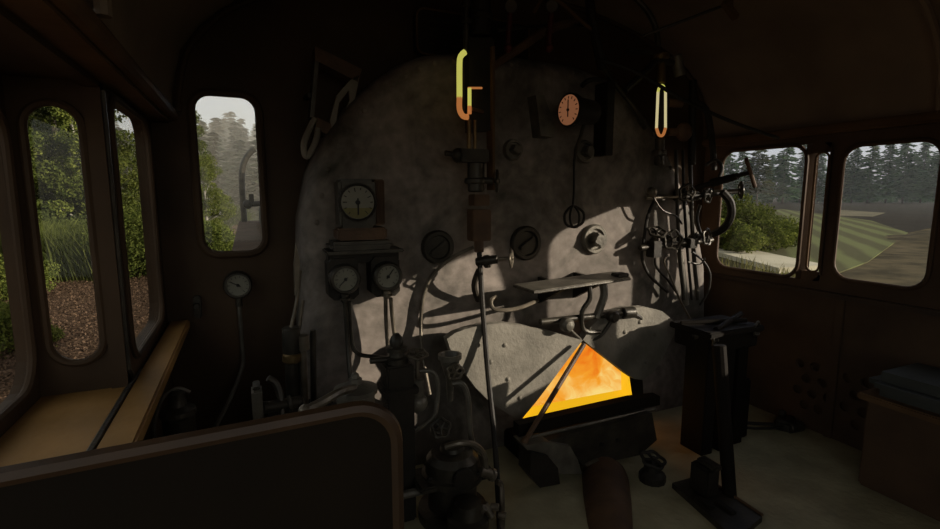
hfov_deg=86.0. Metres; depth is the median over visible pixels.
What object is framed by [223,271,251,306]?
gauge
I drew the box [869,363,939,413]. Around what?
cushion
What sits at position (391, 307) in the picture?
pipe
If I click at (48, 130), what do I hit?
broadleaf tree
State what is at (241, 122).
conifer
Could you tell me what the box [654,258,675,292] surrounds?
pipe
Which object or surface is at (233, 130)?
conifer
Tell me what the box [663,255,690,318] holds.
pipe
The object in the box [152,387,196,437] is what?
canister
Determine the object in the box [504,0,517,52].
lever
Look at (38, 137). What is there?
broadleaf tree
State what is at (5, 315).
leafy bush
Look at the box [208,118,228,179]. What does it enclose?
conifer
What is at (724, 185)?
pine tree
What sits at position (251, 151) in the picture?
handrail
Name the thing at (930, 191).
pine tree
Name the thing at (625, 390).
firebox
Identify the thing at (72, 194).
broadleaf tree
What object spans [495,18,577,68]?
pipe
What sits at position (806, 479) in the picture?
floor
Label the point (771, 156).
pine tree
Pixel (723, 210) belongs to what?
shrub
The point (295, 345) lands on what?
lever
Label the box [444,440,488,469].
pipe
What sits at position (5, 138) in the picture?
window
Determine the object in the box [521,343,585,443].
door handle bar
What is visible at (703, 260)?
pipe
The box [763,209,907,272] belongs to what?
crop field
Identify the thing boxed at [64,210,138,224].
leafy bush
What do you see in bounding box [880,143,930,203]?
pine tree
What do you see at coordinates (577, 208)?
handle
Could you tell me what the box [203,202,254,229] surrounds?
leafy bush
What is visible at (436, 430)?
valve
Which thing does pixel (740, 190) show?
valve
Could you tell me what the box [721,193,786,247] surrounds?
shrub
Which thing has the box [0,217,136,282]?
grass
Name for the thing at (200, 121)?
conifer
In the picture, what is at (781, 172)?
pine tree
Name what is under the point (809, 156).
window
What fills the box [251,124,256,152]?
conifer
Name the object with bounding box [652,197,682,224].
pipe
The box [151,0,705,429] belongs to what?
wall
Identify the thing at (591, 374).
bed
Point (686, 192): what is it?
valve
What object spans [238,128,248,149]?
conifer
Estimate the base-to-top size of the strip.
0.300 m
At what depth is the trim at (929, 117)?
2.56 m
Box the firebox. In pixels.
[523,372,631,417]
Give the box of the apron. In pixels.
[504,393,659,487]
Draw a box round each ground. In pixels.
[0,223,237,403]
[718,199,930,285]
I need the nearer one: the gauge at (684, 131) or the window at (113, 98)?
the window at (113, 98)
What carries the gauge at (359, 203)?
attached to the boiler backhead
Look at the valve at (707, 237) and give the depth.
2.87 m
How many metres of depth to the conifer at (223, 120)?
133.36 m
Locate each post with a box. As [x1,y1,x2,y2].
[369,333,418,521]
[712,344,736,497]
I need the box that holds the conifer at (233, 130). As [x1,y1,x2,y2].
[226,127,246,200]
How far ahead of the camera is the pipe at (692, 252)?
2.97 m
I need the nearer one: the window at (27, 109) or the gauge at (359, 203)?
the window at (27, 109)
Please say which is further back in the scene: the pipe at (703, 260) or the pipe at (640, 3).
the pipe at (703, 260)
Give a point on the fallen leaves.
(135, 279)
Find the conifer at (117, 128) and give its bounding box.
[115,127,132,174]
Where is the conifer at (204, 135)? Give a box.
[200,124,207,151]
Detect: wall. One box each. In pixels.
[0,5,172,439]
[0,401,403,528]
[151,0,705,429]
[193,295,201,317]
[700,123,939,450]
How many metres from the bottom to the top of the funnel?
0.205 m
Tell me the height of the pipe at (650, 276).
0.535 m
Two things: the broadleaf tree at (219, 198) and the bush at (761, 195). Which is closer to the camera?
the broadleaf tree at (219, 198)
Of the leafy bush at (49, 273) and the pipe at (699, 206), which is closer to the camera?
the pipe at (699, 206)
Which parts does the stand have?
upright plate, upright plate, upright plate, foot plate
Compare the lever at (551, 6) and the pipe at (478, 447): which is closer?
the pipe at (478, 447)
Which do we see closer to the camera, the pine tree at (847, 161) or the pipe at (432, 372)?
the pipe at (432, 372)
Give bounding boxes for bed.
[532,343,620,406]
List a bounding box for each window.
[0,107,37,423]
[17,98,106,366]
[107,94,164,358]
[186,88,269,258]
[715,143,818,277]
[800,142,831,281]
[831,137,939,289]
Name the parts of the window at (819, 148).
frame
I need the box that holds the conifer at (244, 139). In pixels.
[237,134,253,183]
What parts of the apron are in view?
rod, apron plate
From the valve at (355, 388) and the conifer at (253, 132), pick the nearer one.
the valve at (355, 388)
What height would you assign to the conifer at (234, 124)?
14.429 m
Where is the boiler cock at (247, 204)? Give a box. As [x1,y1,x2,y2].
[243,194,259,208]
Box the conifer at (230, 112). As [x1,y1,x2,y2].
[224,111,237,144]
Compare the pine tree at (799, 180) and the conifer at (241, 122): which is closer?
the conifer at (241, 122)
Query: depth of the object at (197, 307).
2.22 m
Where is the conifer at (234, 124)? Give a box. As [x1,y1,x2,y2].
[221,122,251,189]
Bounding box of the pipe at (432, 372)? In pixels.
[414,368,439,431]
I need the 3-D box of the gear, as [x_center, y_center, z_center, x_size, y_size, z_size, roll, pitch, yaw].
[0.645,0.234,2.513,0.672,0.336,0.093,-4,9,-27]
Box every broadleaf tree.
[27,107,82,223]
[28,106,141,220]
[28,107,139,224]
[30,114,79,218]
[32,107,51,170]
[121,110,233,217]
[199,154,235,232]
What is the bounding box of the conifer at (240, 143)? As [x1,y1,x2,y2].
[227,140,254,212]
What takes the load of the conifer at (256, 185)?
on the hillside
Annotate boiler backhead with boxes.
[259,46,703,465]
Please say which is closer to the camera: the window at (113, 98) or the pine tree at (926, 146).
the window at (113, 98)
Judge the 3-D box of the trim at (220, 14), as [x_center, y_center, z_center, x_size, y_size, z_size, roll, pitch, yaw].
[0.165,-1.090,2.670,3.062,0.734,0.028,-3,9,-24]
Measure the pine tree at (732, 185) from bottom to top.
23.039 m
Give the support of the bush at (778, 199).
on the ground at (898, 264)
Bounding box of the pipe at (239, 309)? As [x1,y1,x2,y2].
[213,307,244,426]
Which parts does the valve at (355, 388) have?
handle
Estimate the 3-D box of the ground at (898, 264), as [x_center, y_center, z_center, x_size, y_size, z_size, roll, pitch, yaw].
[119.697,-31.016,247.809,419.100,0.001,480.000,-3,9,-24]
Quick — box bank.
[885,232,930,249]
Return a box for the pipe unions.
[481,501,506,519]
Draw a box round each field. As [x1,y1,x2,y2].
[742,200,933,232]
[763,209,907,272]
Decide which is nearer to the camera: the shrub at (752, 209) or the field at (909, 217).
the shrub at (752, 209)
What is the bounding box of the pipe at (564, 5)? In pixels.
[532,0,591,30]
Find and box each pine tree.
[723,154,745,199]
[723,163,732,196]
[734,151,755,199]
[743,150,776,203]
[759,147,801,203]
[761,155,775,194]
[781,144,818,202]
[816,153,827,202]
[819,156,857,199]
[842,147,872,202]
[845,146,889,203]
[870,144,908,202]
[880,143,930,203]
[894,142,935,202]
[911,147,939,199]
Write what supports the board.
attached to the boiler backhead
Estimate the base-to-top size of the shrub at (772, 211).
2.858 m
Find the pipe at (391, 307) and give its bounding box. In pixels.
[384,297,395,354]
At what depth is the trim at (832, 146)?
2.67 m
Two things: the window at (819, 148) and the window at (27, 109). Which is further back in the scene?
the window at (819, 148)
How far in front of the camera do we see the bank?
33.97 m
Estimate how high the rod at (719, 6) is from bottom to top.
0.127 m
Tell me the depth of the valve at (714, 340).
2.43 m
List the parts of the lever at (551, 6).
knob, arm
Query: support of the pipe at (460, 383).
on the pump
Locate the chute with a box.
[582,457,632,528]
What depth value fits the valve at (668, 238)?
2.78 m
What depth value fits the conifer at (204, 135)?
111.82 m
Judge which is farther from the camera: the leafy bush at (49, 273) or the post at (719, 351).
the leafy bush at (49, 273)
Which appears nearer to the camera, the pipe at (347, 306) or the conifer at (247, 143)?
the pipe at (347, 306)
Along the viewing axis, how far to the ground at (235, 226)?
12.96 m
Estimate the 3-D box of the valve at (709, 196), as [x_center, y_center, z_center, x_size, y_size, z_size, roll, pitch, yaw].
[1.333,-0.396,2.904,0.088,0.089,0.120,-3,9,-24]
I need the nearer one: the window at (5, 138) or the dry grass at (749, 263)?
the window at (5, 138)
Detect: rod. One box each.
[600,58,779,139]
[643,5,721,36]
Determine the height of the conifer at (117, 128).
12.671 m
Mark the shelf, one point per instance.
(545, 288)
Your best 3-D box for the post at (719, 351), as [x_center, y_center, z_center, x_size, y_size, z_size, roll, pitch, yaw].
[1.088,0.678,2.155,0.056,0.675,0.143,-7,11,-42]
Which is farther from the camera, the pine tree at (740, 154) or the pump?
the pine tree at (740, 154)
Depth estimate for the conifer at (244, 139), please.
92.87 m
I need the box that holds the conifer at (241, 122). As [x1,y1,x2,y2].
[237,118,253,157]
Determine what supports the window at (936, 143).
in the wall at (811, 359)
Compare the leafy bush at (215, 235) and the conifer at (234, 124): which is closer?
the leafy bush at (215, 235)
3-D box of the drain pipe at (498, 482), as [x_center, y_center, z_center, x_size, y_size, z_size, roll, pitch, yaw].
[0.125,0.951,1.998,0.039,0.194,0.065,-3,9,-24]
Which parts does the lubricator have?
lid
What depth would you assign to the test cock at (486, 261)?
2.26 m
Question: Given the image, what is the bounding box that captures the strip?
[840,210,882,216]
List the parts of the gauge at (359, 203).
moulding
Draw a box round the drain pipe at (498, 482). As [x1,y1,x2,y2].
[495,479,504,528]
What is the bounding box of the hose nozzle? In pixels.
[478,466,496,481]
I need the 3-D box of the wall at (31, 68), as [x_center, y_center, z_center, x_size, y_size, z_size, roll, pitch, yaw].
[-0.742,0.391,0.606,0.235,1.660,3.400,-3,9,-24]
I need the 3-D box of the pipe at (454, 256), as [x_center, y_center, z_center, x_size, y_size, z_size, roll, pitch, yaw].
[-0.096,0.242,2.305,0.263,0.652,0.167,-3,9,-24]
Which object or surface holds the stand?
on the floor
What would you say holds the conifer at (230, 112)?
on the hillside
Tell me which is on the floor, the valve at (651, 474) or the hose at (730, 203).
the valve at (651, 474)
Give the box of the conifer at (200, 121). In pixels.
[197,120,220,189]
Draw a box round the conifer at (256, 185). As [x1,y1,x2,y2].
[247,142,259,220]
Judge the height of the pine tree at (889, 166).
26.553 m
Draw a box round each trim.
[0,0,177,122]
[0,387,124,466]
[86,90,141,450]
[92,0,939,110]
[96,320,189,448]
[174,0,707,140]
[702,110,939,146]
[704,271,939,316]
[819,145,833,275]
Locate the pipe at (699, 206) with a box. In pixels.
[695,205,701,235]
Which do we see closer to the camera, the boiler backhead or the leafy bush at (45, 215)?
the boiler backhead
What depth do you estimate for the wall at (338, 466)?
0.77 m
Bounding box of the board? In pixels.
[232,220,261,250]
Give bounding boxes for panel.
[324,252,402,301]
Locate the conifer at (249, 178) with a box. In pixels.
[245,127,259,217]
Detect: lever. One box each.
[268,243,333,416]
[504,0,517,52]
[545,0,558,52]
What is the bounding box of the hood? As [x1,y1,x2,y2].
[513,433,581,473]
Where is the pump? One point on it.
(448, 480)
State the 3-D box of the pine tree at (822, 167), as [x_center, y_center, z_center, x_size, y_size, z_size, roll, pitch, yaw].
[140.158,-35.660,202.316,12.432,22.128,12.583,2,8,14]
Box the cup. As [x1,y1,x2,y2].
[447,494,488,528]
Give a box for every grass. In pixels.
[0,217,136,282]
[718,253,842,276]
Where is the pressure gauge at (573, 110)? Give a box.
[557,77,614,165]
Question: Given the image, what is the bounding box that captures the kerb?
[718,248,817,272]
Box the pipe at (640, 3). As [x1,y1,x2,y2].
[633,0,660,46]
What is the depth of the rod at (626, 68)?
2.39 m
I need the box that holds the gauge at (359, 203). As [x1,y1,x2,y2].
[322,179,403,255]
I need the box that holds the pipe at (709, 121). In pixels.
[688,98,716,169]
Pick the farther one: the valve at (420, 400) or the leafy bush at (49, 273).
the leafy bush at (49, 273)
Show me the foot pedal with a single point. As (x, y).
(702, 490)
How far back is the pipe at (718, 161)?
2.90 m
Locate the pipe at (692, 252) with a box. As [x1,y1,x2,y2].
[691,251,710,305]
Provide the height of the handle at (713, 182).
0.168 m
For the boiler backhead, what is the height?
2.160 m
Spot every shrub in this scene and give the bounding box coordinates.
[719,218,773,253]
[719,218,798,251]
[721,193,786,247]
[721,199,746,219]
[741,206,798,246]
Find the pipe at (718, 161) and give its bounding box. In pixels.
[705,158,723,176]
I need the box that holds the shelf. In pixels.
[513,271,630,302]
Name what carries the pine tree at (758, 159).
on the field at (909, 217)
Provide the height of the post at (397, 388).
0.769 m
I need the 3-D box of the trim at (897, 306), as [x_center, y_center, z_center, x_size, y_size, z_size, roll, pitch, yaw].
[2.239,0.264,1.919,0.034,0.028,3.400,-3,9,-24]
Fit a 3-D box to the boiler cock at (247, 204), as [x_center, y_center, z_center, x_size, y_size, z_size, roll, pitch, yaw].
[-2.325,-0.686,5.490,0.282,0.160,0.098,-3,9,-24]
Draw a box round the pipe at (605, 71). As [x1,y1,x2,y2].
[602,68,646,128]
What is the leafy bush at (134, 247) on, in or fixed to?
on the ground at (235, 226)
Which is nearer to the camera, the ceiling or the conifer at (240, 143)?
the ceiling
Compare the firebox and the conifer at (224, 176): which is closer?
the firebox
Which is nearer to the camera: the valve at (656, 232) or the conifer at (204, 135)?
the valve at (656, 232)
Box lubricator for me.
[251,375,303,419]
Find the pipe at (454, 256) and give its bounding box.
[419,246,473,395]
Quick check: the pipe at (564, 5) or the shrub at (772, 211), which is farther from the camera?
the shrub at (772, 211)
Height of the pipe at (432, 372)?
0.239 m
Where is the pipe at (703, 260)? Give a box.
[687,257,705,264]
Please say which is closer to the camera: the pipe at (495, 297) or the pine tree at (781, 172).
the pipe at (495, 297)
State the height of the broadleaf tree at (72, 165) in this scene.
9.697 m
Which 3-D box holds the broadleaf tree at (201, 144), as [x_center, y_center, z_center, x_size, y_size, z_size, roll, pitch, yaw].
[-18.991,-5.961,32.495,6.089,9.455,6.148,4,9,26]
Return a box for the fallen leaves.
[0,275,148,402]
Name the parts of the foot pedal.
plate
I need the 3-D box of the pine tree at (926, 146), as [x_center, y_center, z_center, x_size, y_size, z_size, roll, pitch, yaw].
[168.716,-35.328,186.734,14.504,25.816,14.680,-5,9,-30]
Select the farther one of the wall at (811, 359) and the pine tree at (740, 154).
the pine tree at (740, 154)
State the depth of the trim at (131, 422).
1.41 m
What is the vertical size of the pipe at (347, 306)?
0.366 m
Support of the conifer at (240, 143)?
on the hillside
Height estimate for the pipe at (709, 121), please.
0.385 m
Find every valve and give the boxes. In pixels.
[298,372,388,410]
[406,348,428,412]
[430,416,450,438]
[446,362,464,380]
[638,450,666,486]
[647,226,666,240]
[660,229,683,249]
[673,183,695,201]
[688,228,711,245]
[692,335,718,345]
[693,188,712,203]
[702,181,744,198]
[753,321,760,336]
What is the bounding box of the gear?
[539,284,642,342]
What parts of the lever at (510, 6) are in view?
knob, arm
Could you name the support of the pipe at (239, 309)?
on the floor
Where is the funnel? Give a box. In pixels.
[438,350,461,401]
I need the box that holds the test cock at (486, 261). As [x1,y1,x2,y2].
[471,248,513,301]
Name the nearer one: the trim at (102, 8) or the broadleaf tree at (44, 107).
the trim at (102, 8)
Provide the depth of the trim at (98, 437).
1.40 m
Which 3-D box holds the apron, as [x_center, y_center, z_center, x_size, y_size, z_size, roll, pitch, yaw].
[0.530,0.811,2.520,0.838,0.305,0.455,-3,9,-24]
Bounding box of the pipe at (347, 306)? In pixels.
[343,301,384,377]
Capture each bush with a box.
[0,253,60,301]
[0,300,65,358]
[37,209,84,232]
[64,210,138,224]
[77,204,146,280]
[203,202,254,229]
[203,217,235,250]
[743,193,767,202]
[760,197,781,201]
[906,199,934,202]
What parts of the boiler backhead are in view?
plate, plate, lamp bracket, plate, fire door, wedge bracket, fire hole frame, fire door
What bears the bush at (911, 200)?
on the ground at (898, 264)
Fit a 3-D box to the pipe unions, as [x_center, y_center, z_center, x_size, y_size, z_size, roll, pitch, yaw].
[0.068,0.943,1.915,0.161,0.084,0.044,-3,9,-24]
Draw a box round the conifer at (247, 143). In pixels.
[245,141,257,197]
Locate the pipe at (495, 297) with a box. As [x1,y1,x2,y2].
[489,295,538,311]
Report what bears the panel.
attached to the boiler backhead
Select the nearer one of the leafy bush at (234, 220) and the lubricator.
the lubricator
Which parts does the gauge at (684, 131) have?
lever, gauge glass, gauge glass, handle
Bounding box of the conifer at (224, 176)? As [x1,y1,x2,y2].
[202,132,235,203]
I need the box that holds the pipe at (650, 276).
[640,200,668,292]
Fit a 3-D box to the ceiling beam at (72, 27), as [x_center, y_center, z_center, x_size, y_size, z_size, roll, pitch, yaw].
[-0.593,-0.408,0.562,0.112,0.056,3.400,-3,9,-24]
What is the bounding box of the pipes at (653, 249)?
[638,150,737,305]
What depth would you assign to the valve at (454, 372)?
2.07 m
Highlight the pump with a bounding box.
[404,440,490,528]
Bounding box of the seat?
[857,363,939,521]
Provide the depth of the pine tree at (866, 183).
181.57 m
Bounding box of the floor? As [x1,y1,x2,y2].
[404,404,939,528]
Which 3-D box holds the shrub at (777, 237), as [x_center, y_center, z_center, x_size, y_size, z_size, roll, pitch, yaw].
[15.720,-1.461,27.356,4.335,2.171,3.894,1,8,8]
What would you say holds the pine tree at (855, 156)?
on the field at (909, 217)
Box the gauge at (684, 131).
[626,48,696,165]
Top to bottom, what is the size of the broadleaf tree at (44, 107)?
15.278 m
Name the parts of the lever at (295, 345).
link rod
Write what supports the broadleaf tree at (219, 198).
on the ground at (235, 226)
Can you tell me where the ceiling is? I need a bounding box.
[85,0,939,137]
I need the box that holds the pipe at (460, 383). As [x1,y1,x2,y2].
[451,380,479,463]
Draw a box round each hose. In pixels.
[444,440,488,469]
[710,189,735,236]
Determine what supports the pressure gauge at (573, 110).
attached to the boiler backhead
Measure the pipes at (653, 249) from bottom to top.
0.891 m
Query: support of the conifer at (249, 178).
on the hillside
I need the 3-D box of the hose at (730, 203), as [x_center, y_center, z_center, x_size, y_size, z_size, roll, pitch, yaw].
[1.420,-0.286,2.848,0.098,0.275,0.134,-3,9,-24]
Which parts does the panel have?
panel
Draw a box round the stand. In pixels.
[670,311,763,455]
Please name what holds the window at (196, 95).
in the wall at (263, 49)
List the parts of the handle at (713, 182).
stem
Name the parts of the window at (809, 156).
oblique post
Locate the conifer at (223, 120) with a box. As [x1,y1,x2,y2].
[221,119,229,135]
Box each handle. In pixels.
[563,160,584,227]
[694,157,756,189]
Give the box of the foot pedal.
[672,456,763,528]
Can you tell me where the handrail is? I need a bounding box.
[239,147,256,221]

